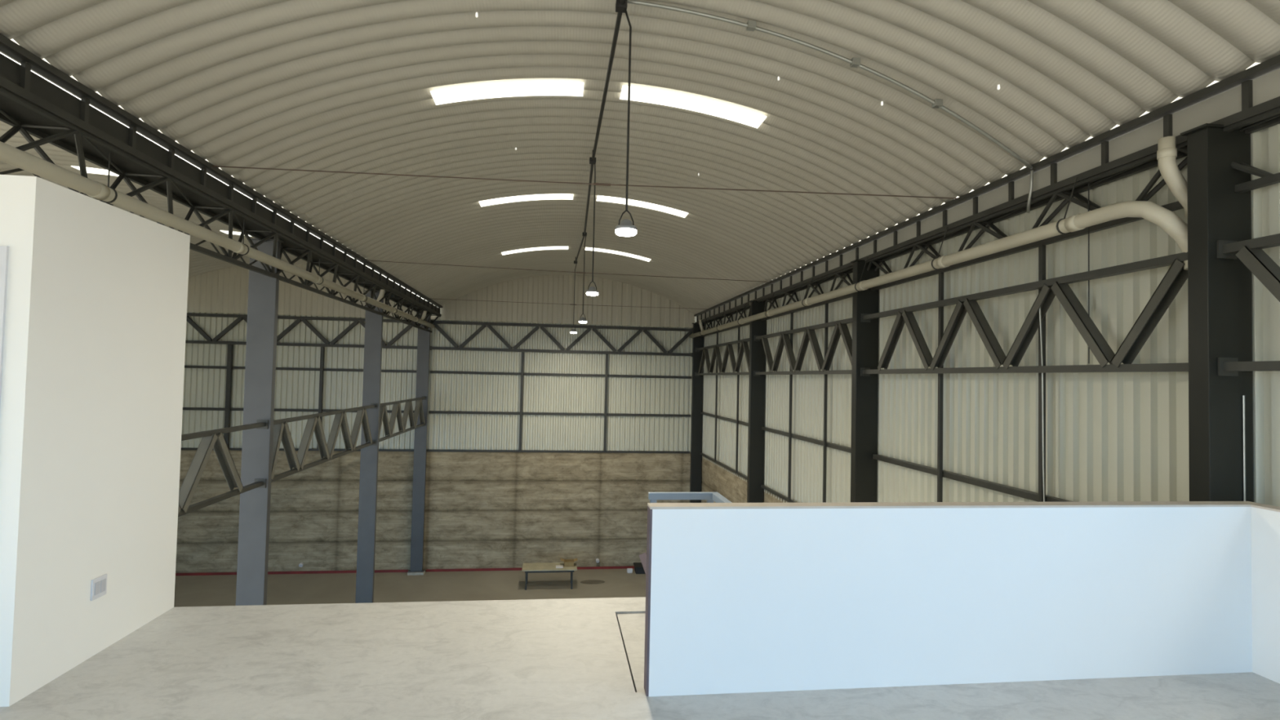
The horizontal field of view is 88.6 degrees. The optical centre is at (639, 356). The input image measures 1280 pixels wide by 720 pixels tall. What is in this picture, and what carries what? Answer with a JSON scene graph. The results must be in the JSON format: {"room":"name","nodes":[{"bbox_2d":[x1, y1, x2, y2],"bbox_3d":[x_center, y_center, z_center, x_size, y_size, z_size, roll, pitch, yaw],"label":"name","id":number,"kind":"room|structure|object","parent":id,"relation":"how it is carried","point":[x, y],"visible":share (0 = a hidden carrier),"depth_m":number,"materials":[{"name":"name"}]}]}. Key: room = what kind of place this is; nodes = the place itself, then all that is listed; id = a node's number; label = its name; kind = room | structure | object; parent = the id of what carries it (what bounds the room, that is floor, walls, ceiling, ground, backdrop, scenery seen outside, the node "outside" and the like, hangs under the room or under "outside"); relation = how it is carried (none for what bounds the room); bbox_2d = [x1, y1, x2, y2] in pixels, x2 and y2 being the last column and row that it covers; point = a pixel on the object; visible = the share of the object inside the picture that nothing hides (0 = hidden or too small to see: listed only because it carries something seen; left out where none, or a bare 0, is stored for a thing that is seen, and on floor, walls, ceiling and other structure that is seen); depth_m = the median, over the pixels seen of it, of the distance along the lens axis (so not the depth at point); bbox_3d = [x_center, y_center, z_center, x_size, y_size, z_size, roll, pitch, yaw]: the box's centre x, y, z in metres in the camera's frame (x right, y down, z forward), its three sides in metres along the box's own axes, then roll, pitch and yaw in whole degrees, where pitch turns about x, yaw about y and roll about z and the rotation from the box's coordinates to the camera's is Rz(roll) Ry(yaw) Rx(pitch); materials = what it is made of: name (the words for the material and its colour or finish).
{"room":"warehouse","nodes":[
{"label":"warehouse","id":0,"kind":"room"},
{"bbox_2d":[0,174,190,706],"bbox_3d":[-3.662,0.404,3.822,1.121,2.585,1.378,1,-2,-7],"label":"wall","id":1,"kind":"structure","parent":0,"point":[91,408],"depth_m":3.61,"materials":[{"name":"white paint"}]},
{"bbox_2d":[0,245,8,408],"bbox_3d":[-3.574,0.562,3.148,0.895,2.230,0.052,1,-2,-7],"label":"trim","id":2,"kind":"structure","parent":1,"relation":"attached to","point":[4,251],"depth_m":3.21,"materials":[{"name":"white plastic"}]},
{"bbox_2d":[90,573,106,600],"bbox_3d":[-3.107,1.323,3.769,0.014,0.118,0.120,1,-2,-7],"label":"wall socket","id":3,"kind":"object","parent":1,"relation":"attached to","point":[99,584],"visible":1,"depth_m":3.76,"materials":[{"name":"white plastic"}]},
{"bbox_2d":[93,581,100,595],"bbox_3d":[-3.099,1.322,3.745,0.005,0.070,0.040,1,-2,-7],"label":"outlet","id":4,"kind":"object","parent":3,"relation":"attached to","point":[96,584],"depth_m":3.74,"materials":[{"name":"grey plastic"}]},
{"bbox_2d":[100,578,106,592],"bbox_3d":[-3.105,1.323,3.794,0.005,0.070,0.040,1,-2,-7],"label":"outlet","id":5,"kind":"object","parent":3,"relation":"attached to","point":[103,581],"depth_m":3.79,"materials":[{"name":"grey plastic"}]},
{"bbox_2d":[0,120,315,277],"bbox_3d":[-8.850,-2.605,7.222,7.956,1.180,25.414,1,-2,-7],"label":"ceiling","id":6,"kind":"structure","parent":0,"point":[199,263],"depth_m":12.42,"materials":[{"name":"beige metal"}]},
{"bbox_2d":[71,165,118,176],"bbox_3d":[-8.252,-2.892,10.679,1.625,0.235,0.330,1,-2,-7],"label":"skylight","id":7,"kind":"object","parent":6,"relation":"attached to","point":[89,170],"visible":0.25,"depth_m":10.59,"materials":[{"name":"white plastic"}]},
{"bbox_2d":[219,230,251,236],"bbox_3d":[-8.842,-2.755,15.289,1.625,0.235,0.330,1,-2,-7],"label":"skylight","id":8,"kind":"object","parent":6,"relation":"attached to","point":[223,231],"visible":0.17,"depth_m":15.16,"materials":[{"name":"white plastic"}]},
{"bbox_2d":[173,568,646,607],"bbox_3d":[-4.556,6.087,4.481,17.600,0.200,31.400,1,-2,-7],"label":"floor","id":9,"kind":"structure","parent":0,"point":[481,585],"depth_m":18.22,"materials":[{"name":"concrete"}]},
{"bbox_2d":[235,238,284,605],"bbox_3d":[-5.164,2.259,8.783,0.448,7.704,0.200,1,-2,-7],"label":"steel column","id":10,"kind":"structure","parent":9,"relation":"on","point":[263,290],"depth_m":8.78,"materials":[{"name":"grey metal"}]},
{"bbox_2d":[177,419,268,516],"bbox_3d":[-4.723,1.220,6.127,0.140,0.906,5.332,1,-2,-7],"label":"truss","id":11,"kind":"object","parent":10,"relation":"attached to","point":[214,439],"visible":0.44,"depth_m":7.44,"materials":[{"name":"grey metal"}]},
{"bbox_2d":[271,403,377,482],"bbox_3d":[-5.413,1.380,11.518,0.140,0.906,5.326,1,-2,-7],"label":"truss","id":12,"kind":"object","parent":10,"relation":"attached to","point":[281,428],"visible":0.89,"depth_m":10.88,"materials":[{"name":"grey metal"}]},
{"bbox_2d":[355,290,383,603],"bbox_3d":[-5.854,2.419,14.171,0.448,7.704,0.200,1,-2,-7],"label":"steel column","id":13,"kind":"structure","parent":9,"relation":"on","point":[366,528],"depth_m":14.13,"materials":[{"name":"grey metal"}]},
{"bbox_2d":[0,141,435,328],"bbox_3d":[-4.655,-1.414,7.540,0.136,0.422,24.450,1,-2,-7],"label":"drain pipe","id":14,"kind":"object","parent":13,"relation":"attached to","point":[11,155],"visible":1,"depth_m":5.95,"materials":[{"name":"beige plastic"}]},
{"bbox_2d":[0,87,440,333],"bbox_3d":[-4.712,-1.362,7.599,0.425,0.525,24.985,1,-2,-7],"label":"girder","id":15,"kind":"object","parent":13,"relation":"attached to","point":[25,130],"visible":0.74,"depth_m":6.92,"materials":[{"name":"metal"}]},
{"bbox_2d":[0,33,442,315],"bbox_3d":[-4.697,-1.807,7.614,0.515,0.395,24.985,1,-2,-7],"label":"roof truss","id":16,"kind":"object","parent":15,"relation":"on","point":[16,78],"visible":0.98,"depth_m":5.78,"materials":[{"name":"metal"}]},
{"bbox_2d":[376,289,385,301],"bbox_3d":[-5.550,-1.292,14.017,0.206,0.465,0.109,1,-2,-7],"label":"downpipe","id":17,"kind":"object","parent":16,"relation":"attached to","point":[381,294],"visible":0.53,"depth_m":13.98,"materials":[{"name":"beige plastic"}]},
{"bbox_2d":[420,311,426,319],"bbox_3d":[-6.131,-1.157,18.561,0.206,0.465,0.109,1,-2,-7],"label":"downpipe","id":18,"kind":"object","parent":16,"relation":"attached to","point":[424,313],"visible":0.48,"depth_m":18.52,"materials":[{"name":"beige plastic"}]},
{"bbox_2d":[367,260,770,282],"bbox_3d":[-1.154,-1.641,12.765,7.912,0.033,0.039,2,-2,-11],"label":"rod","id":19,"kind":"object","parent":16,"relation":"attached to","point":[367,260],"visible":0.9,"depth_m":12.72,"materials":[{"name":"black metal"}]},
{"bbox_2d":[437,298,707,309],"bbox_3d":[-1.883,-1.472,18.462,7.893,0.033,0.030,1,-2,-9],"label":"rod","id":20,"kind":"object","parent":16,"relation":"attached to","point":[437,299],"visible":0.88,"depth_m":18.45,"materials":[{"name":"black metal"}]},
{"bbox_2d":[407,314,431,575],"bbox_3d":[-6.541,2.578,19.538,0.468,7.704,0.260,1,-2,-7],"label":"steel column","id":21,"kind":"structure","parent":9,"relation":"on","point":[424,336],"depth_m":19.49,"materials":[{"name":"grey metal"}]},
{"bbox_2d":[185,312,417,349],"bbox_3d":[-10.573,-0.764,19.285,7.870,0.908,0.140,1,-2,-7],"label":"truss","id":22,"kind":"object","parent":21,"relation":"attached to","point":[327,344],"visible":0.53,"depth_m":19.32,"materials":[{"name":"metal"}]},
{"bbox_2d":[378,395,426,442],"bbox_3d":[-6.103,1.540,16.905,0.140,0.906,5.325,1,-2,-7],"label":"truss","id":23,"kind":"object","parent":21,"relation":"attached to","point":[388,427],"visible":0.94,"depth_m":16.64,"materials":[{"name":"grey metal"}]},
{"bbox_2d":[521,562,577,590],"bbox_3d":[-2.558,6.205,18.551,1.520,0.560,0.700,1,-2,-7],"label":"work table","id":24,"kind":"object","parent":9,"relation":"on","point":[540,567],"visible":0.96,"depth_m":18.34,"materials":[{"name":"wood"}]},
{"bbox_2d":[555,564,563,568],"bbox_3d":[-2.272,5.919,18.495,0.200,0.020,0.200,1,-2,-7],"label":"paper pad","id":25,"kind":"object","parent":24,"relation":"on","point":[561,566],"visible":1,"depth_m":18.44,"materials":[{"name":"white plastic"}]},
{"bbox_2d":[560,558,577,566],"bbox_3d":[-2.025,5.855,18.710,0.482,0.172,0.280,1,-2,-7],"label":"cardboard box","id":26,"kind":"object","parent":24,"relation":"on","point":[567,562],"visible":1,"depth_m":18.58,"materials":[{"name":"brown cardboard"}]},
{"bbox_2d":[580,579,604,584],"bbox_3d":[-1.372,6.524,18.996,0.720,0.001,0.396,1,-2,-7],"label":"oil stain","id":27,"kind":"object","parent":9,"relation":"on","point":[590,581],"visible":1,"depth_m":19.01,"materials":[{"name":"liquid"}]},
{"bbox_2d":[626,568,632,573],"bbox_3d":[-0.310,6.520,19.999,0.160,0.120,0.120,1,-2,-7],"label":"tub","id":28,"kind":"object","parent":9,"relation":"on","point":[628,570],"visible":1,"depth_m":19.94,"materials":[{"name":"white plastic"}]},
{"bbox_2d":[633,562,645,573],"bbox_3d":[0.149,6.489,20.124,0.660,0.210,0.510,1,-2,-7],"label":"crate","id":29,"kind":"object","parent":9,"relation":"on","point":[638,568],"visible":0.56,"depth_m":19.89,"materials":[{"name":"black plastic"}]},
{"bbox_2d":[639,552,646,574],"bbox_3d":[0.176,6.265,19.837,0.436,0.680,0.050,1,-2,-7],"label":"leaning board","id":30,"kind":"object","parent":9,"relation":"on","point":[642,557],"visible":0.71,"depth_m":19.82,"materials":[{"name":"grey"}]},
{"bbox_2d":[689,323,704,502],"bbox_3d":[1.774,2.790,20.645,0.432,7.704,0.244,1,-2,-7],"label":"steel column","id":31,"kind":"structure","parent":9,"relation":"on","point":[698,342],"depth_m":20.60,"materials":[{"name":"black metal"}]},
{"bbox_2d":[430,320,693,356],"bbox_3d":[-2.324,-0.555,20.335,8.051,0.908,0.140,1,-2,-7],"label":"truss","id":32,"kind":"object","parent":31,"relation":"attached to","point":[441,331],"visible":0.96,"depth_m":20.27,"materials":[{"name":"metal"}]},
{"bbox_2d":[746,300,766,502],"bbox_3d":[2.559,2.608,14.516,0.432,7.704,0.244,1,-2,-7],"label":"steel column","id":33,"kind":"structure","parent":9,"relation":"on","point":[757,327],"depth_m":14.49,"materials":[{"name":"black metal"}]},
{"bbox_2d":[694,337,749,376],"bbox_3d":[2.188,0.072,17.661,0.140,0.898,6.030,1,-2,-7],"label":"truss","id":34,"kind":"object","parent":33,"relation":"attached to","point":[744,347],"visible":0.88,"depth_m":17.25,"materials":[{"name":"grey metal"}]},
{"bbox_2d":[850,259,879,502],"bbox_3d":[3.210,2.457,9.430,0.432,7.704,0.244,1,-2,-7],"label":"steel column","id":35,"kind":"structure","parent":9,"relation":"on","point":[864,334],"depth_m":9.43,"materials":[{"name":"black metal"}]},
{"bbox_2d":[753,317,852,376],"bbox_3d":[2.905,-0.094,12.054,0.140,0.898,4.977,1,-2,-7],"label":"truss","id":36,"kind":"object","parent":35,"relation":"attached to","point":[841,327],"visible":0.8,"depth_m":11.51,"materials":[{"name":"grey metal"}]},
{"bbox_2d":[689,177,1187,337],"bbox_3d":[2.760,-0.844,12.600,0.348,0.924,16.265,1,-2,-7],"label":"drain pipe","id":37,"kind":"object","parent":35,"relation":"attached to","point":[1166,220],"visible":0.93,"depth_m":5.92,"materials":[{"name":"beige plastic"}]},
{"bbox_2d":[697,106,1279,337],"bbox_3d":[3.461,-1.195,8.641,0.205,0.445,24.985,1,-2,-7],"label":"girder","id":38,"kind":"object","parent":35,"relation":"attached to","point":[1272,117],"visible":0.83,"depth_m":6.18,"materials":[{"name":"metal"}]},
{"bbox_2d":[714,333,718,461],"bbox_3d":[2.155,1.116,18.498,0.045,3.640,0.045,1,-2,-7],"label":"wall post","id":39,"kind":"object","parent":38,"relation":"attached to","point":[716,396],"visible":0.94,"depth_m":18.47,"materials":[{"name":"metal"}]},
{"bbox_2d":[735,326,740,472],"bbox_3d":[2.435,1.051,16.317,0.045,3.640,0.045,1,-2,-7],"label":"wall post","id":40,"kind":"object","parent":38,"relation":"attached to","point":[739,327],"visible":0.94,"depth_m":16.29,"materials":[{"name":"metal"}]},
{"bbox_2d":[787,312,793,500],"bbox_3d":[2.904,0.942,12.649,0.045,3.640,0.045,1,-2,-7],"label":"wall post","id":41,"kind":"object","parent":38,"relation":"attached to","point":[791,313],"visible":0.98,"depth_m":12.62,"materials":[{"name":"metal"}]},
{"bbox_2d":[822,302,828,502],"bbox_3d":[3.114,0.893,11.013,0.045,3.640,0.045,1,-2,-7],"label":"wall post","id":42,"kind":"object","parent":38,"relation":"attached to","point":[826,315],"visible":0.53,"depth_m":10.99,"materials":[{"name":"metal"}]},
{"bbox_2d":[937,272,943,502],"bbox_3d":[3.535,0.796,7.721,0.045,3.640,0.045,1,-2,-7],"label":"wall post","id":43,"kind":"object","parent":38,"relation":"attached to","point":[940,309],"visible":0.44,"depth_m":7.71,"materials":[{"name":"metal"}]},
{"bbox_2d":[693,54,1279,323],"bbox_3d":[3.497,-1.599,8.657,0.360,0.395,24.985,1,-2,-7],"label":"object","id":44,"kind":"object","parent":38,"relation":"attached to","point":[1255,91],"visible":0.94,"depth_m":5.69,"materials":[{"name":"metal"}]},
{"bbox_2d":[212,165,959,199],"bbox_3d":[-0.403,-1.815,6.896,7.901,0.033,0.035,1,-2,-4],"label":"rod","id":45,"kind":"object","parent":44,"relation":"attached to","point":[593,184],"visible":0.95,"depth_m":6.88,"materials":[{"name":"black metal"}]},
{"bbox_2d":[698,319,704,330],"bbox_3d":[1.903,-0.905,20.143,0.206,0.465,0.109,1,-2,-7],"label":"downpipe","id":46,"kind":"object","parent":44,"relation":"attached to","point":[700,320],"visible":0.75,"depth_m":20.10,"materials":[{"name":"beige plastic"}]},
{"bbox_2d":[1088,182,1089,364],"bbox_3d":[3.791,-0.726,5.540,0.010,1.570,0.009,1,-2,-7],"label":"hanging wire","id":47,"kind":"object","parent":44,"relation":"hanging from","point":[1088,183],"visible":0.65,"depth_m":5.54,"materials":[{"name":"black metal"}]},
{"bbox_2d":[1038,244,1045,502],"bbox_3d":[3.742,0.748,6.105,0.045,3.640,0.045,1,-2,-7],"label":"wall post","id":48,"kind":"object","parent":38,"relation":"attached to","point":[1042,248],"visible":0.42,"depth_m":6.11,"materials":[{"name":"metal"}]},
{"bbox_2d":[1156,136,1187,217],"bbox_3d":[3.824,-1.264,4.642,0.325,0.551,0.109,1,-2,-7],"label":"downpipe","id":49,"kind":"object","parent":38,"relation":"attached to","point":[1166,153],"visible":0.78,"depth_m":4.60,"materials":[{"name":"beige plastic"}]},
{"bbox_2d":[860,252,1188,376],"bbox_3d":[3.556,-0.245,6.969,0.140,0.898,4.976,1,-2,-7],"label":"truss","id":50,"kind":"object","parent":35,"relation":"attached to","point":[1176,276],"visible":0.89,"depth_m":5.98,"materials":[{"name":"grey metal"}]},
{"bbox_2d":[1039,306,1044,502],"bbox_3d":[3.674,0.797,5.954,0.124,2.654,0.132,1,-2,-7],"label":"hanging wire","id":51,"kind":"object","parent":50,"relation":"hanging from","point":[1040,320],"visible":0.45,"depth_m":6.01,"materials":[{"name":"black metal"}]},
{"bbox_2d":[1180,123,1253,502],"bbox_3d":[3.906,0.166,4.415,0.432,3.420,0.244,1,-2,-7],"label":"steel column","id":52,"kind":"structure","parent":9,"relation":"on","point":[1220,291],"depth_m":4.37,"materials":[{"name":"black metal"}]},
{"bbox_2d":[1242,395,1245,501],"bbox_3d":[3.982,1.055,4.318,0.012,1.600,0.010,1,-2,-7],"label":"cable","id":53,"kind":"object","parent":52,"relation":"attached to","point":[1243,396],"visible":0.35,"depth_m":4.33,"materials":[{"name":"white plastic"}]},
{"bbox_2d":[1217,233,1279,376],"bbox_3d":[4.400,-0.441,0.377,0.140,0.898,8.017,1,-2,-7],"label":"truss","id":54,"kind":"object","parent":52,"relation":"attached to","point":[1250,252],"visible":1,"depth_m":4.14,"materials":[{"name":"grey metal"}]},
{"bbox_2d":[175,449,690,573],"bbox_3d":[-6.381,4.655,19.898,17.400,3.584,0.350,1,-2,-7],"label":"wall","id":55,"kind":"structure","parent":0,"point":[482,509],"depth_m":19.83,"materials":[{"name":"concrete"}]},
{"bbox_2d":[175,565,634,575],"bbox_3d":[-6.608,6.399,19.625,16.169,0.070,0.030,1,-2,-7],"label":"baseboard","id":56,"kind":"structure","parent":55,"relation":"attached to","point":[628,566],"depth_m":19.50,"materials":[{"name":"red paint"}]},
{"bbox_2d":[181,447,689,453],"bbox_3d":[-6.486,2.825,19.772,16.269,0.060,0.060,1,-2,-7],"label":"beam","id":57,"kind":"structure","parent":55,"relation":"on","point":[182,448],"depth_m":20.05,"materials":[{"name":"metal"}]},
{"bbox_2d":[223,344,233,448],"bbox_3d":[-11.964,1.150,19.065,0.110,3.010,0.110,1,-2,-7],"label":"wall post","id":58,"kind":"object","parent":57,"relation":"on","point":[230,347],"visible":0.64,"depth_m":19.03,"materials":[{"name":"metal"}]},
{"bbox_2d":[316,346,324,448],"bbox_3d":[-9.435,1.214,19.387,0.085,3.010,0.085,1,-2,-7],"label":"wall post","id":59,"kind":"object","parent":57,"relation":"on","point":[322,348],"visible":0.77,"depth_m":19.37,"materials":[{"name":"metal"}]},
{"bbox_2d":[519,351,524,450],"bbox_3d":[-3.634,1.361,20.125,0.075,3.010,0.075,1,-2,-7],"label":"wall post","id":60,"kind":"object","parent":57,"relation":"on","point":[522,353],"visible":1,"depth_m":20.09,"materials":[{"name":"metal"}]},
{"bbox_2d":[603,354,608,451],"bbox_3d":[-1.066,1.426,20.452,0.075,3.010,0.075,1,-2,-7],"label":"wall post","id":61,"kind":"object","parent":57,"relation":"on","point":[606,355],"visible":1,"depth_m":20.42,"materials":[{"name":"metal"}]},
{"bbox_2d":[181,311,693,453],"bbox_3d":[-6.314,0.912,19.921,16.950,4.100,0.046,1,-2,-7],"label":"wall","id":62,"kind":"structure","parent":0,"point":[202,387],"depth_m":20.09,"materials":[{"name":"beige metal"}]},
{"bbox_2d":[182,407,414,413],"bbox_3d":[-10.634,1.566,19.299,7.858,0.075,0.075,1,-2,-7],"label":"beam","id":63,"kind":"structure","parent":62,"relation":"attached to","point":[184,408],"depth_m":19.26,"materials":[{"name":"metal"}]},
{"bbox_2d":[184,365,416,373],"bbox_3d":[-10.608,0.352,19.338,7.858,0.075,0.075,1,-2,-7],"label":"beam","id":64,"kind":"structure","parent":62,"relation":"attached to","point":[185,366],"depth_m":19.40,"materials":[{"name":"metal"}]},
{"bbox_2d":[428,410,690,417],"bbox_3d":[-2.389,1.775,20.348,8.051,0.075,0.075,1,-2,-7],"label":"beam","id":65,"kind":"structure","parent":62,"relation":"attached to","point":[429,411],"depth_m":20.29,"materials":[{"name":"metal"}]},
{"bbox_2d":[430,370,691,378],"bbox_3d":[-2.363,0.561,20.387,8.051,0.075,0.075,1,-2,-7],"label":"beam","id":66,"kind":"structure","parent":62,"relation":"attached to","point":[431,371],"depth_m":20.33,"materials":[{"name":"metal"}]},
{"bbox_2d":[186,263,696,327],"bbox_3d":[-6.260,-1.887,20.052,16.950,1.705,0.024,1,-2,-7],"label":"wall","id":67,"kind":"structure","parent":0,"point":[225,290],"depth_m":20.34,"materials":[{"name":"beige metal"}]},
{"bbox_2d":[0,0,1279,314],"bbox_3d":[-0.559,-2.395,8.277,7.956,1.180,25.414,1,-2,-7],"label":"ceiling","id":68,"kind":"structure","parent":0,"point":[346,86],"depth_m":6.47,"materials":[{"name":"beige metal"}]},
{"bbox_2d":[430,81,583,105],"bbox_3d":[-1.423,-2.864,7.145,1.605,0.230,0.330,1,-2,-7],"label":"skylight","id":69,"kind":"object","parent":68,"relation":"attached to","point":[446,95],"visible":1,"depth_m":7.12,"materials":[{"name":"white plastic"}]},
{"bbox_2d":[479,193,573,206],"bbox_3d":[-1.978,-2.735,11.477,1.605,0.230,0.330,1,-2,-7],"label":"skylight","id":70,"kind":"object","parent":68,"relation":"attached to","point":[554,196],"visible":1,"depth_m":11.45,"materials":[{"name":"white plastic"}]},
{"bbox_2d":[501,246,568,255],"bbox_3d":[-2.568,-2.598,16.088,1.605,0.230,0.330,1,-2,-7],"label":"skylight","id":71,"kind":"object","parent":68,"relation":"attached to","point":[544,247],"visible":1,"depth_m":16.06,"materials":[{"name":"white plastic"}]},
{"bbox_2d":[573,0,627,263],"bbox_3d":[-0.600,-2.830,9.107,0.183,0.190,17.045,1,-2,-7],"label":"conduit","id":72,"kind":"object","parent":68,"relation":"attached to","point":[620,5],"visible":0.98,"depth_m":7.04,"materials":[{"name":"black plastic"}]},
{"bbox_2d":[569,263,577,333],"bbox_3d":[-1.750,-1.562,17.473,0.180,1.885,0.180,1,-2,-7],"label":"pendant lamp","id":73,"kind":"object","parent":72,"relation":"hanging from","point":[573,331],"visible":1,"depth_m":17.46,"materials":[{"name":"black metal"}]},
{"bbox_2d":[578,235,586,323],"bbox_3d":[-1.202,-1.661,14.056,0.180,1.885,0.180,1,-2,-7],"label":"pendant lamp","id":74,"kind":"object","parent":72,"relation":"hanging from","point":[582,320],"visible":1,"depth_m":14.03,"materials":[{"name":"black plastic"}]},
{"bbox_2d":[586,163,598,295],"bbox_3d":[-0.652,-1.804,9.259,0.180,1.884,0.180,1,-2,-7],"label":"pendant lamp","id":75,"kind":"object","parent":72,"relation":"hanging from","point":[593,291],"visible":1,"depth_m":9.24,"materials":[{"name":"black plastic"}]},
{"bbox_2d":[614,8,637,236],"bbox_3d":[-0.093,-1.921,5.310,0.180,1.886,0.180,1,-2,-7],"label":"pendant lamp","id":76,"kind":"object","parent":72,"relation":"hanging from","point":[625,228],"visible":1,"depth_m":5.29,"materials":[{"name":"black metal"}]},
{"bbox_2d":[585,247,650,262],"bbox_3d":[-0.552,-2.545,16.344,1.625,0.235,0.330,1,-2,-7],"label":"skylight","id":77,"kind":"object","parent":68,"relation":"attached to","point":[586,248],"visible":0.96,"depth_m":16.32,"materials":[{"name":"white plastic"}]},
{"bbox_2d":[596,195,688,217],"bbox_3d":[0.038,-2.682,11.734,1.625,0.235,0.330,1,-2,-7],"label":"skylight","id":78,"kind":"object","parent":68,"relation":"attached to","point":[601,198],"visible":0.96,"depth_m":11.71,"materials":[{"name":"white plastic"}]},
{"bbox_2d":[619,85,766,128],"bbox_3d":[0.593,-2.810,7.401,1.625,0.235,0.330,1,-2,-7],"label":"skylight","id":79,"kind":"object","parent":68,"relation":"attached to","point":[740,115],"visible":0.98,"depth_m":7.38,"materials":[{"name":"white plastic"}]},
{"bbox_2d":[626,0,1033,213],"bbox_3d":[1.782,-2.170,5.773,3.967,1.506,0.150,2,-2,-12],"label":"conduit","id":80,"kind":"object","parent":68,"relation":"attached to","point":[855,62],"visible":0.99,"depth_m":5.78,"materials":[{"name":"grey metal"}]},
{"bbox_2d":[0,596,1279,719],"bbox_3d":[0.390,1.777,0.227,8.320,0.220,9.455,1,-2,-7],"label":"floor","id":81,"kind":"structure","parent":0,"point":[562,659],"depth_m":3.53,"materials":[{"name":"concrete"}]},
{"bbox_2d":[617,613,645,692],"bbox_3d":[0.621,1.884,4.125,1.433,0.148,1.163,1,-2,-7],"label":"floor panel","id":82,"kind":"object","parent":81,"relation":"in","point":[632,626],"visible":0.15,"depth_m":4.12,"materials":[{"name":"concrete"}]},
{"bbox_2d":[648,492,732,502],"bbox_3d":[0.371,1.391,4.274,0.515,0.837,1.028,1,-2,-7],"label":"stair railing","id":83,"kind":"object","parent":82,"relation":"on","point":[710,497],"visible":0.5,"depth_m":4.74,"materials":[{"name":"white paint"}]},
{"bbox_2d":[644,501,1279,696],"bbox_3d":[2.360,1.208,-0.126,3.698,0.978,7.822,1,-2,-7],"label":"parapet","id":84,"kind":"object","parent":81,"relation":"on","point":[741,597],"visible":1,"depth_m":3.63,"materials":[{"name":"white paint"}]},
{"bbox_2d":[701,123,1279,506],"bbox_3d":[3.671,2.429,8.568,0.334,7.724,25.200,1,-2,-7],"label":"wall","id":85,"kind":"structure","parent":0,"point":[1110,436],"depth_m":6.63,"materials":[{"name":"beige metal"}]},
{"bbox_2d":[699,452,747,479],"bbox_3d":[2.291,2.941,17.589,0.060,0.060,6.038,1,-2,-7],"label":"beam","id":86,"kind":"structure","parent":85,"relation":"attached to","point":[730,468],"depth_m":17.51,"materials":[{"name":"grey metal"}]},
{"bbox_2d":[700,411,748,426],"bbox_3d":[2.317,1.673,17.630,0.070,0.070,6.038,1,-2,-7],"label":"beam","id":87,"kind":"structure","parent":85,"relation":"attached to","point":[743,423],"depth_m":17.59,"materials":[{"name":"grey metal"}]},
{"bbox_2d":[760,484,797,502],"bbox_3d":[3.008,2.774,11.982,0.060,0.060,4.985,1,-2,-7],"label":"beam","id":88,"kind":"structure","parent":85,"relation":"attached to","point":[780,495],"depth_m":13.37,"materials":[{"name":"grey metal"}]},
{"bbox_2d":[761,426,850,453],"bbox_3d":[3.035,1.507,12.023,0.070,0.070,4.985,1,-2,-7],"label":"beam","id":89,"kind":"structure","parent":85,"relation":"attached to","point":[830,445],"depth_m":11.72,"materials":[{"name":"grey metal"}]},
{"bbox_2d":[872,453,1073,502],"bbox_3d":[3.686,1.356,6.938,0.070,0.070,4.984,1,-2,-7],"label":"beam","id":90,"kind":"structure","parent":85,"relation":"attached to","point":[1028,495],"depth_m":7.13,"materials":[{"name":"grey metal"}]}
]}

